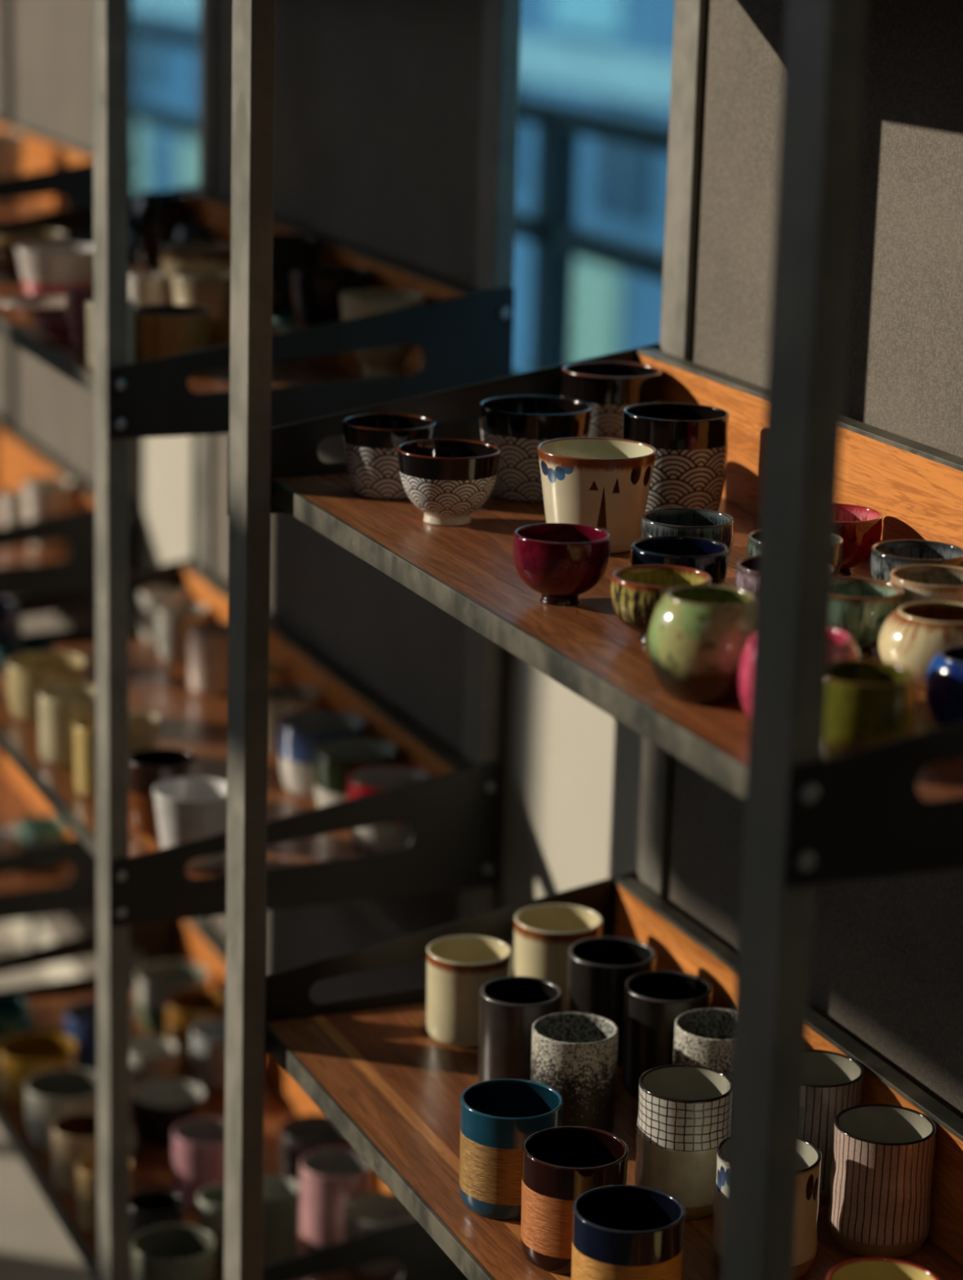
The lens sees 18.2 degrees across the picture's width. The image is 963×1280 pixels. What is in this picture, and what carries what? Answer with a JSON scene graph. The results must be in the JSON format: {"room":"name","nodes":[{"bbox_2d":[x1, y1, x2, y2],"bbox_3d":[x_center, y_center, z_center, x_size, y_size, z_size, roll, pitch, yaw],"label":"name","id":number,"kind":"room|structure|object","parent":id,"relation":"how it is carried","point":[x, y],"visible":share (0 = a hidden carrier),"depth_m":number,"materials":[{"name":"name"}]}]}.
{"room":"pottery shop","nodes":[
{"label":"pottery shop","id":0,"kind":"room"},
{"bbox_2d":[0,921,94,1279],"bbox_3d":[-2.030,1.231,1.707,4.746,0.100,14.000,-4,15,-22],"label":"floor","id":1,"kind":"structure","parent":0,"point":[34,1245],"depth_m":3.69,"materials":[{"name":"concrete"}]},
{"bbox_2d":[0,0,133,977],"bbox_3d":[-0.777,-0.513,4.127,0.369,2.150,0.900,-4,15,-22],"label":"wall","id":2,"kind":"structure","parent":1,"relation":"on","point":[47,419],"depth_m":4.01,"materials":[{"name":"paint"}]},
{"bbox_2d":[0,826,14,855],"bbox_3d":[-0.651,0.282,4.048,0.047,0.050,0.047,-1,15,-9],"label":"cup","id":3,"kind":"object","parent":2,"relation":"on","point":[6,834],"visible":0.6,"depth_m":4.03,"materials":[{"name":"ceramic"}]},
{"bbox_2d":[0,132,24,208],"bbox_3d":[-0.632,-0.617,3.958,0.062,0.095,0.062,-1,14,-9],"label":"cup","id":4,"kind":"object","parent":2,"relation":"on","point":[11,144],"visible":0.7,"depth_m":3.93,"materials":[{"name":"ceramic"}]},
{"bbox_2d":[0,490,26,527],"bbox_3d":[-0.614,-0.164,4.025,0.063,0.060,0.063,-1,14,-9],"label":"cup","id":5,"kind":"object","parent":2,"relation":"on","point":[12,509],"visible":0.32,"depth_m":4.00,"materials":[{"name":"ceramic"}]},
{"bbox_2d":[16,814,68,871],"bbox_3d":[-0.593,0.275,4.063,0.070,0.060,0.070,-1,14,-8],"label":"cup","id":6,"kind":"object","parent":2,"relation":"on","point":[34,830],"visible":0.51,"depth_m":4.04,"materials":[{"name":"ceramic"}]},
{"bbox_2d":[22,476,74,551],"bbox_3d":[-0.571,-0.165,3.971,0.066,0.090,0.066,0,14,-8],"label":"cup","id":7,"kind":"object","parent":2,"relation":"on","point":[44,496],"visible":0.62,"depth_m":3.94,"materials":[{"name":"ceramic"}]},
{"bbox_2d":[0,0,521,1279],"bbox_3d":[-0.315,-0.220,3.033,0.369,2.150,0.900,-4,15,-22],"label":"shelving unit","id":8,"kind":"object","parent":1,"relation":"on","point":[396,121],"visible":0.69,"depth_m":2.82,"materials":[{"name":"paint"}]},
{"bbox_2d":[0,599,22,638],"bbox_3d":[-0.560,-0.012,3.433,0.072,0.060,0.072,-1,15,-9],"label":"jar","id":9,"kind":"object","parent":8,"relation":"on","point":[11,623],"visible":0.73,"depth_m":3.41,"materials":[{"name":"ceramic"}]},
{"bbox_2d":[0,995,35,1042],"bbox_3d":[-0.543,0.441,3.414,0.073,0.060,0.073,-1,14,-9],"label":"mug","id":10,"kind":"object","parent":8,"relation":"on","point":[16,1014],"visible":0.59,"depth_m":3.39,"materials":[{"name":"ceramic"}]},
{"bbox_2d":[0,635,54,674],"bbox_3d":[-0.516,0.019,3.379,0.073,0.030,0.073,-1,14,-9],"label":"cup","id":11,"kind":"object","parent":8,"relation":"on","point":[10,646],"visible":0.54,"depth_m":3.40,"materials":[{"name":"ceramic"}]},
{"bbox_2d":[0,294,66,315],"bbox_3d":[-0.445,-0.338,3.053,0.092,0.012,0.092,0,14,-8],"label":"plate","id":12,"kind":"object","parent":8,"relation":"on","point":[28,304],"visible":0.84,"depth_m":3.07,"materials":[{"name":"ceramic"}]},
{"bbox_2d":[0,228,68,281],"bbox_3d":[-0.497,-0.419,3.290,0.091,0.050,0.091,-1,14,-9],"label":"cup","id":13,"kind":"object","parent":8,"relation":"on","point":[10,238],"visible":0.56,"depth_m":3.26,"materials":[{"name":"ceramic"}]},
{"bbox_2d":[0,1031,77,1108],"bbox_3d":[-0.486,0.473,3.297,0.087,0.060,0.087,-1,14,-9],"label":"cup","id":14,"kind":"object","parent":8,"relation":"on","point":[26,1055],"visible":0.63,"depth_m":3.29,"materials":[{"name":"ceramic"}]},
{"bbox_2d":[6,651,86,724],"bbox_3d":[-0.461,0.052,3.195,0.084,0.060,0.084,0,14,-8],"label":"mug","id":15,"kind":"object","parent":8,"relation":"on","point":[27,673],"visible":0.66,"depth_m":3.17,"materials":[{"name":"ceramic"}]},
{"bbox_2d":[34,315,71,337],"bbox_3d":[-0.399,-0.301,2.910,0.065,0.015,0.065,0,14,-8],"label":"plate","id":16,"kind":"object","parent":8,"relation":"on","point":[57,326],"visible":0.57,"depth_m":2.90,"materials":[{"name":"ceramic"}]},
{"bbox_2d":[15,242,93,295],"bbox_3d":[-0.441,-0.381,3.137,0.088,0.055,0.088,0,14,-8],"label":"cup","id":17,"kind":"object","parent":8,"relation":"on","point":[56,268],"visible":0.77,"depth_m":3.11,"materials":[{"name":"ceramic"}]},
{"bbox_2d":[25,1067,97,1153],"bbox_3d":[-0.439,0.500,3.186,0.087,0.066,0.087,0,14,-8],"label":"mug","id":18,"kind":"object","parent":8,"relation":"on","point":[51,1095],"visible":0.58,"depth_m":3.17,"materials":[{"name":"ceramic"}]},
{"bbox_2d":[38,684,95,766],"bbox_3d":[-0.414,0.086,3.045,0.066,0.070,0.066,0,14,-8],"label":"mug","id":19,"kind":"object","parent":8,"relation":"on","point":[61,705],"visible":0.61,"depth_m":3.02,"materials":[{"name":"ceramic"}]},
{"bbox_2d":[51,1111,97,1195],"bbox_3d":[-0.406,0.527,3.082,0.067,0.066,0.067,0,14,-8],"label":"mug","id":20,"kind":"object","parent":8,"relation":"on","point":[74,1135],"visible":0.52,"depth_m":3.06,"materials":[{"name":"ceramic"}]},
{"bbox_2d":[66,288,93,346],"bbox_3d":[-0.369,-0.305,2.856,0.049,0.050,0.049,0,14,-7],"label":"cup","id":21,"kind":"object","parent":8,"relation":"on","point":[76,300],"visible":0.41,"depth_m":2.84,"materials":[{"name":"ceramic"}]},
{"bbox_2d":[74,716,96,799],"bbox_3d":[-0.371,0.115,2.936,0.053,0.070,0.053,0,14,-7],"label":"mug","id":22,"kind":"object","parent":8,"relation":"on","point":[85,728],"visible":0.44,"depth_m":2.92,"materials":[{"name":"ceramic"}]},
{"bbox_2d":[64,999,132,1071],"bbox_3d":[-0.433,0.448,3.402,0.076,0.060,0.076,0,14,-7],"label":"mug","id":23,"kind":"object","parent":8,"relation":"on","point":[80,1017],"visible":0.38,"depth_m":3.37,"materials":[{"name":"ceramic"}]},
{"bbox_2d":[76,1153,133,1235],"bbox_3d":[-0.374,0.551,2.992,0.055,0.066,0.055,0,14,-7],"label":"mug","id":24,"kind":"object","parent":8,"relation":"on","point":[87,1166],"visible":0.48,"depth_m":2.97,"materials":[{"name":"ceramic"}]},
{"bbox_2d":[86,299,135,368],"bbox_3d":[-0.336,-0.277,2.729,0.044,0.060,0.044,0,14,-7],"label":"cup","id":25,"kind":"object","parent":8,"relation":"on","point":[90,304],"visible":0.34,"depth_m":2.72,"materials":[{"name":"ceramic"}]},
{"bbox_2d":[128,712,160,755],"bbox_3d":[-0.346,0.098,3.066,0.039,0.040,0.039,0,14,-6],"label":"cup","id":26,"kind":"object","parent":8,"relation":"on","point":[144,727],"visible":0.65,"depth_m":3.05,"materials":[{"name":"ceramic"}]},
{"bbox_2d":[128,272,164,306],"bbox_3d":[-0.341,-0.351,3.060,0.038,0.040,0.038,0,14,-6],"label":"cup","id":27,"kind":"object","parent":8,"relation":"on","point":[144,288],"visible":0.62,"depth_m":3.04,"materials":[{"name":"ceramic"}]},
{"bbox_2d":[128,1036,177,1091],"bbox_3d":[-0.365,0.473,3.330,0.059,0.050,0.059,0,14,-6],"label":"cup","id":28,"kind":"object","parent":8,"relation":"on","point":[151,1058],"visible":0.7,"depth_m":3.31,"materials":[{"name":"ceramic"}]},
{"bbox_2d":[129,1189,184,1256],"bbox_3d":[-0.316,0.573,2.925,0.056,0.060,0.056,0,14,-6],"label":"cup","id":29,"kind":"object","parent":8,"relation":"on","point":[154,1207],"visible":0.44,"depth_m":2.92,"materials":[{"name":"ceramic"}]},
{"bbox_2d":[130,191,190,271],"bbox_3d":[-0.363,-0.462,3.399,0.067,0.085,0.067,0,14,-6],"label":"cup","id":30,"kind":"object","parent":8,"relation":"on","point":[156,216],"visible":0.69,"depth_m":3.37,"materials":[{"name":"ceramic"}]},
{"bbox_2d":[138,586,186,644],"bbox_3d":[-0.372,-0.028,3.518,0.055,0.060,0.055,0,14,-6],"label":"cup","id":31,"kind":"object","parent":8,"relation":"on","point":[149,597],"visible":0.62,"depth_m":3.50,"materials":[{"name":"ceramic"}]},
{"bbox_2d":[128,747,197,836],"bbox_3d":[-0.300,0.144,2.831,0.066,0.070,0.066,0,14,-6],"label":"cup","id":32,"kind":"object","parent":8,"relation":"on","point":[148,767],"visible":0.58,"depth_m":2.81,"materials":[{"name":"ceramic"}]},
{"bbox_2d":[130,1078,207,1147],"bbox_3d":[-0.333,0.505,3.208,0.081,0.050,0.081,0,14,-6],"label":"cup","id":33,"kind":"object","parent":8,"relation":"on","point":[157,1106],"visible":0.85,"depth_m":3.19,"materials":[{"name":"ceramic"}]},
{"bbox_2d":[135,960,208,1035],"bbox_3d":[-0.360,0.419,3.511,0.085,0.065,0.085,0,14,-6],"label":"mug","id":34,"kind":"object","parent":8,"relation":"on","point":[155,981],"visible":0.74,"depth_m":3.49,"materials":[{"name":"ceramic"}]},
{"bbox_2d":[134,304,210,363],"bbox_3d":[-0.284,-0.278,2.759,0.071,0.050,0.071,0,14,-6],"label":"cup","id":35,"kind":"object","parent":8,"relation":"on","point":[161,331],"visible":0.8,"depth_m":2.73,"materials":[{"name":"ceramic"}]},
{"bbox_2d":[131,1223,216,1279],"bbox_3d":[-0.288,0.596,2.818,0.079,0.070,0.079,0,14,-6],"label":"mug","id":36,"kind":"object","parent":8,"relation":"on","point":[175,1251],"visible":1,"depth_m":2.83,"materials":[{"name":"ceramic"}]},
{"bbox_2d":[155,601,208,663],"bbox_3d":[-0.342,-0.007,3.441,0.060,0.060,0.060,0,14,-6],"label":"cup","id":37,"kind":"object","parent":8,"relation":"on","point":[173,620],"visible":0.73,"depth_m":3.42,"materials":[{"name":"ceramic"}]},
{"bbox_2d":[152,777,226,871],"bbox_3d":[-0.262,0.169,2.740,0.074,0.070,0.074,0,14,-5],"label":"cup","id":38,"kind":"object","parent":8,"relation":"on","point":[188,809],"visible":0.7,"depth_m":2.72,"materials":[{"name":"ceramic"}]},
{"bbox_2d":[165,989,223,1058],"bbox_3d":[-0.325,0.441,3.442,0.073,0.060,0.073,0,14,-5],"label":"mug","id":39,"kind":"object","parent":8,"relation":"on","point":[184,1010],"visible":0.51,"depth_m":3.42,"materials":[{"name":"ceramic"}]},
{"bbox_2d":[173,224,217,243],"bbox_3d":[-0.315,-0.424,3.311,0.049,0.060,0.049,0,14,-5],"label":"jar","id":40,"kind":"object","parent":8,"relation":"on","point":[184,233],"visible":0.39,"depth_m":3.29,"materials":[{"name":"ceramic"}]},
{"bbox_2d":[160,242,231,304],"bbox_3d":[-0.295,-0.380,3.138,0.079,0.060,0.079,0,14,-5],"label":"mug","id":41,"kind":"object","parent":8,"relation":"on","point":[175,256],"visible":0.57,"depth_m":3.11,"materials":[{"name":"ceramic"}]},
{"bbox_2d":[172,1117,224,1210],"bbox_3d":[-0.279,0.533,3.056,0.069,0.075,0.069,0,14,-5],"label":"mug","id":42,"kind":"object","parent":8,"relation":"on","point":[198,1144],"visible":0.59,"depth_m":3.03,"materials":[{"name":"ceramic"}]},
{"bbox_2d":[171,269,231,319],"bbox_3d":[-0.275,-0.340,3.003,0.069,0.050,0.069,0,14,-5],"label":"mug","id":43,"kind":"object","parent":8,"relation":"on","point":[208,289],"visible":0.52,"depth_m":2.98,"materials":[{"name":"ceramic"}]},
{"bbox_2d":[191,1019,225,1088],"bbox_3d":[-0.292,0.463,3.359,0.064,0.060,0.064,0,14,-5],"label":"mug","id":44,"kind":"object","parent":8,"relation":"on","point":[208,1061],"visible":0.52,"depth_m":3.33,"materials":[{"name":"ceramic"}]},
{"bbox_2d":[188,622,228,695],"bbox_3d":[-0.294,0.021,3.315,0.057,0.070,0.057,0,14,-5],"label":"cup","id":45,"kind":"object","parent":8,"relation":"on","point":[207,641],"visible":0.67,"depth_m":3.29,"materials":[{"name":"ceramic"}]},
{"bbox_2d":[197,1184,224,1261],"bbox_3d":[-0.253,0.570,2.942,0.049,0.060,0.049,0,14,-5],"label":"mug","id":46,"kind":"object","parent":8,"relation":"on","point":[211,1200],"visible":0.4,"depth_m":2.92,"materials":[{"name":"ceramic"}]},
{"bbox_2d":[209,319,230,348],"bbox_3d":[-0.247,-0.283,2.825,0.041,0.030,0.041,0,14,-5],"label":"cup","id":47,"kind":"object","parent":8,"relation":"on","point":[220,329],"visible":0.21,"depth_m":2.81,"materials":[{"name":"ceramic"}]},
{"bbox_2d":[268,661,283,684],"bbox_3d":[-0.231,0.056,3.204,0.040,0.060,0.040,1,14,-4],"label":"cup","id":48,"kind":"object","parent":8,"relation":"on","point":[275,668],"visible":0.09,"depth_m":3.19,"materials":[{"name":"ceramic"}]},
{"bbox_2d":[262,1174,301,1266],"bbox_3d":[-0.203,0.567,2.920,0.055,0.080,0.055,1,14,-4],"label":"mug","id":49,"kind":"object","parent":8,"relation":"on","point":[282,1195],"visible":0.52,"depth_m":2.90,"materials":[{"name":"ceramic"}]},
{"bbox_2d":[272,311,302,333],"bbox_3d":[-0.178,-0.306,2.942,0.063,0.020,0.063,1,14,-4],"label":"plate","id":50,"kind":"object","parent":8,"relation":"on","point":[288,322],"visible":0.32,"depth_m":2.92,"materials":[{"name":"ceramic"}]},
{"bbox_2d":[267,683,319,757],"bbox_3d":[-0.202,0.083,3.096,0.071,0.062,0.071,1,14,-4],"label":"cup","id":51,"kind":"object","parent":8,"relation":"on","point":[284,699],"visible":0.31,"depth_m":3.07,"materials":[{"name":"ceramic"}]},
{"bbox_2d":[272,233,320,328],"bbox_3d":[-0.199,-0.356,3.000,0.076,0.088,0.076,1,14,-4],"label":"cup","id":52,"kind":"object","parent":8,"relation":"on","point":[291,251],"visible":0.35,"depth_m":2.97,"materials":[{"name":"ceramic"}]},
{"bbox_2d":[279,1114,353,1184],"bbox_3d":[-0.170,0.532,3.092,0.076,0.065,0.076,1,14,-3],"label":"mug","id":53,"kind":"object","parent":8,"relation":"on","point":[300,1135],"visible":0.42,"depth_m":3.10,"materials":[{"name":"ceramic"}]},
{"bbox_2d":[279,709,367,799],"bbox_3d":[-0.156,0.114,2.966,0.087,0.070,0.087,1,14,-3],"label":"cup","id":54,"kind":"object","parent":8,"relation":"on","point":[300,731],"visible":0.64,"depth_m":2.94,"materials":[{"name":"ceramic"}]},
{"bbox_2d":[288,264,371,328],"bbox_3d":[-0.145,-0.315,2.871,0.078,0.075,0.078,1,14,-3],"label":"cup","id":55,"kind":"object","parent":8,"relation":"on","point":[316,290],"visible":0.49,"depth_m":2.84,"materials":[{"name":"ceramic"}]},
{"bbox_2d":[300,1147,373,1248],"bbox_3d":[-0.143,0.554,2.979,0.073,0.080,0.073,1,14,-3],"label":"mug","id":56,"kind":"object","parent":8,"relation":"on","point":[330,1177],"visible":0.8,"depth_m":2.95,"materials":[{"name":"ceramic"}]},
{"bbox_2d":[314,737,399,807],"bbox_3d":[-0.120,0.136,2.885,0.081,0.068,0.081,1,14,-2],"label":"cup","id":57,"kind":"object","parent":8,"relation":"on","point":[335,758],"visible":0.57,"depth_m":2.87,"materials":[{"name":"ceramic"}]},
{"bbox_2d":[343,1192,413,1278],"bbox_3d":[-0.098,0.579,2.924,0.073,0.060,0.073,1,14,-2],"label":"mug","id":58,"kind":"object","parent":8,"relation":"on","point":[366,1213],"visible":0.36,"depth_m":2.94,"materials":[{"name":"ceramic"}]},
{"bbox_2d":[339,288,427,376],"bbox_3d":[-0.090,-0.278,2.738,0.080,0.072,0.080,1,14,-2],"label":"cup","id":59,"kind":"object","parent":8,"relation":"on","point":[388,361],"visible":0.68,"depth_m":2.72,"materials":[{"name":"ceramic"}]},
{"bbox_2d":[347,764,434,853],"bbox_3d":[-0.085,0.159,2.805,0.081,0.066,0.081,1,14,-2],"label":"cup","id":60,"kind":"object","parent":8,"relation":"on","point":[365,780],"visible":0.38,"depth_m":2.79,"materials":[{"name":"ceramic"}]},
{"bbox_2d":[223,0,962,1279],"bbox_3d":[0.147,0.072,1.939,0.369,2.150,0.900,-4,15,-22],"label":"shelving unit","id":61,"kind":"object","parent":1,"relation":"on","point":[812,290],"visible":0.76,"depth_m":2.04,"materials":[{"name":"paint"}]},
{"bbox_2d":[342,413,435,499],"bbox_3d":[-0.068,-0.134,2.199,0.068,0.053,0.068,-5,16,-24],"label":"mug","id":62,"kind":"object","parent":61,"relation":"on","point":[371,440],"visible":0.73,"depth_m":2.18,"materials":[{"name":"ceramic"}]},
{"bbox_2d":[396,438,501,525],"bbox_3d":[-0.023,-0.109,2.110,0.073,0.052,0.073,1,14,-1],"label":"bowl","id":63,"kind":"object","parent":61,"relation":"on","point":[448,480],"visible":1,"depth_m":2.09,"materials":[{"name":"ceramic"}]},
{"bbox_2d":[426,935,511,1047],"bbox_3d":[-0.010,0.273,2.336,0.066,0.070,0.066,7,15,22],"label":"tumbler","id":64,"kind":"object","parent":61,"relation":"on","point":[458,966],"visible":0.73,"depth_m":2.31,"materials":[{"name":"beige ceramic"}]},
{"bbox_2d":[459,1079,563,1220],"bbox_3d":[0.019,0.346,2.042,0.069,0.075,0.069,1,14,-2],"label":"tumbler","id":65,"kind":"object","parent":61,"relation":"on","point":[497,1116],"visible":0.7,"depth_m":2.02,"materials":[{"name":"ceramic"}]},
{"bbox_2d":[478,976,562,1083],"bbox_3d":[0.028,0.297,2.221,0.061,0.082,0.061,2,14,1],"label":"tumbler","id":66,"kind":"object","parent":61,"relation":"on","point":[509,1008],"visible":0.56,"depth_m":2.20,"materials":[{"name":"ceramic"}]},
{"bbox_2d":[479,395,592,502],"bbox_3d":[0.039,-0.140,2.207,0.083,0.067,0.083,2,14,1],"label":"mug","id":67,"kind":"object","parent":61,"relation":"on","point":[517,424],"visible":0.62,"depth_m":2.18,"materials":[{"name":"ceramic"}]},
{"bbox_2d":[513,903,603,1012],"bbox_3d":[0.060,0.257,2.387,0.070,0.078,0.070,12,18,36],"label":"tumbler","id":68,"kind":"object","parent":61,"relation":"on","point":[544,934],"visible":0.53,"depth_m":2.36,"materials":[{"name":"beige ceramic"}]},
{"bbox_2d":[513,523,610,605],"bbox_3d":[0.050,-0.046,1.888,0.061,0.044,0.061,2,14,2],"label":"bowl","id":69,"kind":"object","parent":61,"relation":"on","point":[562,562],"visible":1,"depth_m":1.87,"materials":[{"name":"ceramic"}]},
{"bbox_2d":[520,1126,628,1274],"bbox_3d":[0.060,0.366,1.965,0.069,0.076,0.069,3,14,5],"label":"tumbler","id":70,"kind":"object","parent":61,"relation":"on","point":[560,1164],"visible":0.63,"depth_m":1.94,"materials":[{"name":"ceramic"}]},
{"bbox_2d":[531,1012,618,1133],"bbox_3d":[0.066,0.315,2.152,0.062,0.082,0.062,2,14,2],"label":"tumbler","id":71,"kind":"object","parent":61,"relation":"on","point":[574,1054],"visible":0.76,"depth_m":2.13,"materials":[{"name":"ceramic"}]},
{"bbox_2d":[537,436,657,554],"bbox_3d":[0.077,-0.097,2.045,0.081,0.067,0.081,2,14,2],"label":"cup","id":72,"kind":"object","parent":61,"relation":"on","point":[604,483],"visible":0.74,"depth_m":2.02,"materials":[{"name":"ceramic"}]},
{"bbox_2d":[566,937,656,1066],"bbox_3d":[0.099,0.277,2.306,0.067,0.082,0.067,2,14,3],"label":"tumbler","id":73,"kind":"object","parent":61,"relation":"on","point":[598,970],"visible":0.52,"depth_m":2.28,"materials":[{"name":"ceramic"}]},
{"bbox_2d":[560,361,662,439],"bbox_3d":[0.098,-0.168,2.300,0.076,0.079,0.076,4,15,10],"label":"mug","id":74,"kind":"object","parent":61,"relation":"on","point":[609,388],"visible":0.4,"depth_m":2.26,"materials":[{"name":"ceramic"}]},
{"bbox_2d":[571,1184,685,1279],"bbox_3d":[0.090,0.389,1.873,0.070,0.078,0.070,-1,14,-9],"label":"tumbler","id":75,"kind":"object","parent":61,"relation":"on","point":[621,1232],"visible":1,"depth_m":1.85,"materials":[{"name":"ceramic"}]},
{"bbox_2d":[611,564,711,643],"bbox_3d":[0.107,-0.019,1.798,0.060,0.040,0.060,2,14,3],"label":"bowl","id":76,"kind":"object","parent":61,"relation":"on","point":[637,591],"visible":0.47,"depth_m":1.79,"materials":[{"name":"ceramic"}]},
{"bbox_2d":[622,970,712,1098],"bbox_3d":[0.137,0.295,2.239,0.065,0.082,0.065,3,14,4],"label":"tumbler","id":77,"kind":"object","parent":61,"relation":"on","point":[653,1001],"visible":0.58,"depth_m":2.22,"materials":[{"name":"ceramic"}]},
{"bbox_2d":[622,402,729,511],"bbox_3d":[0.137,-0.125,2.143,0.076,0.076,0.076,7,15,20],"label":"mug","id":78,"kind":"object","parent":61,"relation":"on","point":[691,441],"visible":0.7,"depth_m":2.11,"materials":[{"name":"ceramic"}]},
{"bbox_2d":[630,535,728,585],"bbox_3d":[0.123,-0.039,1.877,0.061,0.040,0.061,3,14,4],"label":"bowl","id":79,"kind":"object","parent":61,"relation":"on","point":[710,557],"visible":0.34,"depth_m":1.87,"materials":[{"name":"ceramic"}]},
{"bbox_2d":[634,1064,731,1219],"bbox_3d":[0.137,0.341,2.045,0.066,0.088,0.066,3,14,4],"label":"tumbler","id":80,"kind":"object","parent":61,"relation":"on","point":[684,1109],"visible":0.77,"depth_m":2.02,"materials":[{"name":"ceramic"}]},
{"bbox_2d":[640,507,734,555],"bbox_3d":[0.133,-0.059,1.953,0.060,0.042,0.060,3,14,4],"label":"bowl","id":81,"kind":"object","parent":61,"relation":"on","point":[716,526],"visible":0.42,"depth_m":1.94,"materials":[{"name":"ceramic"}]},
{"bbox_2d":[647,584,755,705],"bbox_3d":[0.127,0.003,1.677,0.068,0.058,0.068,3,14,4],"label":"cup","id":82,"kind":"object","parent":61,"relation":"on","point":[699,634],"visible":0.85,"depth_m":1.65,"materials":[{"name":"ceramic"}]},
{"bbox_2d":[673,1008,734,1079],"bbox_3d":[0.169,0.315,2.167,0.063,0.082,0.063,3,14,5],"label":"tumbler","id":83,"kind":"object","parent":61,"relation":"on","point":[704,1037],"visible":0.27,"depth_m":2.15,"materials":[{"name":"ceramic"}]},
{"bbox_2d":[711,1137,822,1279],"bbox_3d":[0.185,0.369,1.959,0.069,0.079,0.069,-1,15,-10],"label":"tumbler","id":84,"kind":"object","parent":61,"relation":"on","point":[811,1157],"visible":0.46,"depth_m":1.94,"materials":[{"name":"ceramic"}]},
{"bbox_2d":[735,555,835,596],"bbox_3d":[0.183,-0.025,1.825,0.059,0.042,0.059,3,14,6],"label":"bowl","id":85,"kind":"object","parent":61,"relation":"on","point":[747,567],"visible":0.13,"depth_m":1.81,"materials":[{"name":"ceramic"}]},
{"bbox_2d":[746,529,843,577],"bbox_3d":[0.197,-0.045,1.903,0.060,0.042,0.060,3,14,6],"label":"bowl","id":86,"kind":"object","parent":61,"relation":"on","point":[753,536],"visible":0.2,"depth_m":1.89,"materials":[{"name":"ceramic"}]},
{"bbox_2d":[738,627,860,719],"bbox_3d":[0.171,0.023,1.614,0.066,0.053,0.066,3,14,6],"label":"cup","id":87,"kind":"object","parent":61,"relation":"on","point":[842,646],"visible":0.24,"depth_m":1.60,"materials":[{"name":"ceramic"}]},
{"bbox_2d":[800,1048,864,1202],"bbox_3d":[0.228,0.336,2.078,0.068,0.088,0.068,3,14,7],"label":"tumbler","id":88,"kind":"object","parent":61,"relation":"on","point":[833,1082],"visible":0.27,"depth_m":2.05,"materials":[{"name":"ceramic"}]},
{"bbox_2d":[835,503,883,577],"bbox_3d":[0.232,-0.064,1.986,0.062,0.041,0.062,3,14,7],"label":"bowl","id":89,"kind":"object","parent":61,"relation":"on","point":[860,527],"visible":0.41,"depth_m":1.96,"materials":[{"name":"ceramic"}]},
{"bbox_2d":[831,576,904,657],"bbox_3d":[0.221,-0.012,1.781,0.055,0.040,0.055,3,14,7],"label":"bowl","id":90,"kind":"object","parent":61,"relation":"on","point":[861,606],"visible":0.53,"depth_m":1.76,"materials":[{"name":"ceramic"}]},
{"bbox_2d":[822,659,917,759],"bbox_3d":[0.197,0.040,1.560,0.056,0.048,0.056,4,14,7],"label":"cup","id":91,"kind":"object","parent":61,"relation":"on","point":[869,703],"visible":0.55,"depth_m":1.54,"materials":[{"name":"ceramic"}]},
{"bbox_2d":[828,1103,936,1258],"bbox_3d":[0.265,0.359,1.998,0.068,0.084,0.068,4,14,8],"label":"tumbler","id":92,"kind":"object","parent":61,"relation":"on","point":[881,1175],"visible":1,"depth_m":1.97,"materials":[{"name":"ceramic"}]},
{"bbox_2d":[826,1257,939,1279],"bbox_3d":[0.237,0.416,1.783,0.068,0.078,0.068,-2,15,-13],"label":"tumbler","id":93,"kind":"object","parent":61,"relation":"on","point":[866,1268],"visible":1,"depth_m":1.80,"materials":[{"name":"ceramic"}]},
{"bbox_2d":[870,539,962,581],"bbox_3d":[0.270,-0.035,1.868,0.059,0.044,0.059,4,14,8],"label":"bowl","id":94,"kind":"object","parent":61,"relation":"on","point":[886,556],"visible":0.4,"depth_m":1.88,"materials":[{"name":"ceramic"}]},
{"bbox_2d":[878,600,962,688],"bbox_3d":[0.264,0.004,1.724,0.073,0.041,0.073,4,14,9],"label":"cup","id":95,"kind":"object","parent":61,"relation":"on","point":[914,633],"visible":0.67,"depth_m":1.70,"materials":[{"name":"ceramic"}]},
{"bbox_2d":[888,564,962,604],"bbox_3d":[0.274,-0.019,1.809,0.059,0.042,0.059,4,14,9],"label":"bowl","id":96,"kind":"object","parent":61,"relation":"on","point":[922,582],"visible":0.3,"depth_m":1.82,"materials":[{"name":"ceramic"}]},
{"bbox_2d":[924,644,962,727],"bbox_3d":[0.269,0.028,1.627,0.059,0.041,0.059,4,15,9],"label":"cup","id":97,"kind":"object","parent":61,"relation":"on","point":[944,682],"visible":0.97,"depth_m":1.61,"materials":[{"name":"ceramic"}]},
{"bbox_2d":[8,435,643,981],"bbox_3d":[0.291,-0.730,2.164,0.160,3.600,14.000,-4,15,-22],"label":"wall","id":98,"kind":"structure","parent":0,"point":[571,774],"depth_m":2.71,"materials":[{"name":"white paint"}]},
{"bbox_2d":[133,0,199,196],"bbox_3d":[-0.408,-1.148,3.825,0.060,1.350,0.900,-4,15,-22],"label":"window","id":99,"kind":"structure","parent":98,"relation":"in","point":[166,33],"depth_m":3.88,"materials":[{"name":"blue glass"}]},
{"bbox_2d":[511,0,674,374],"bbox_3d":[0.120,-0.813,2.573,0.060,1.350,0.800,-4,15,-22],"label":"window","id":100,"kind":"structure","parent":98,"relation":"in","point":[594,95],"depth_m":2.68,"materials":[{"name":"blue glass"}]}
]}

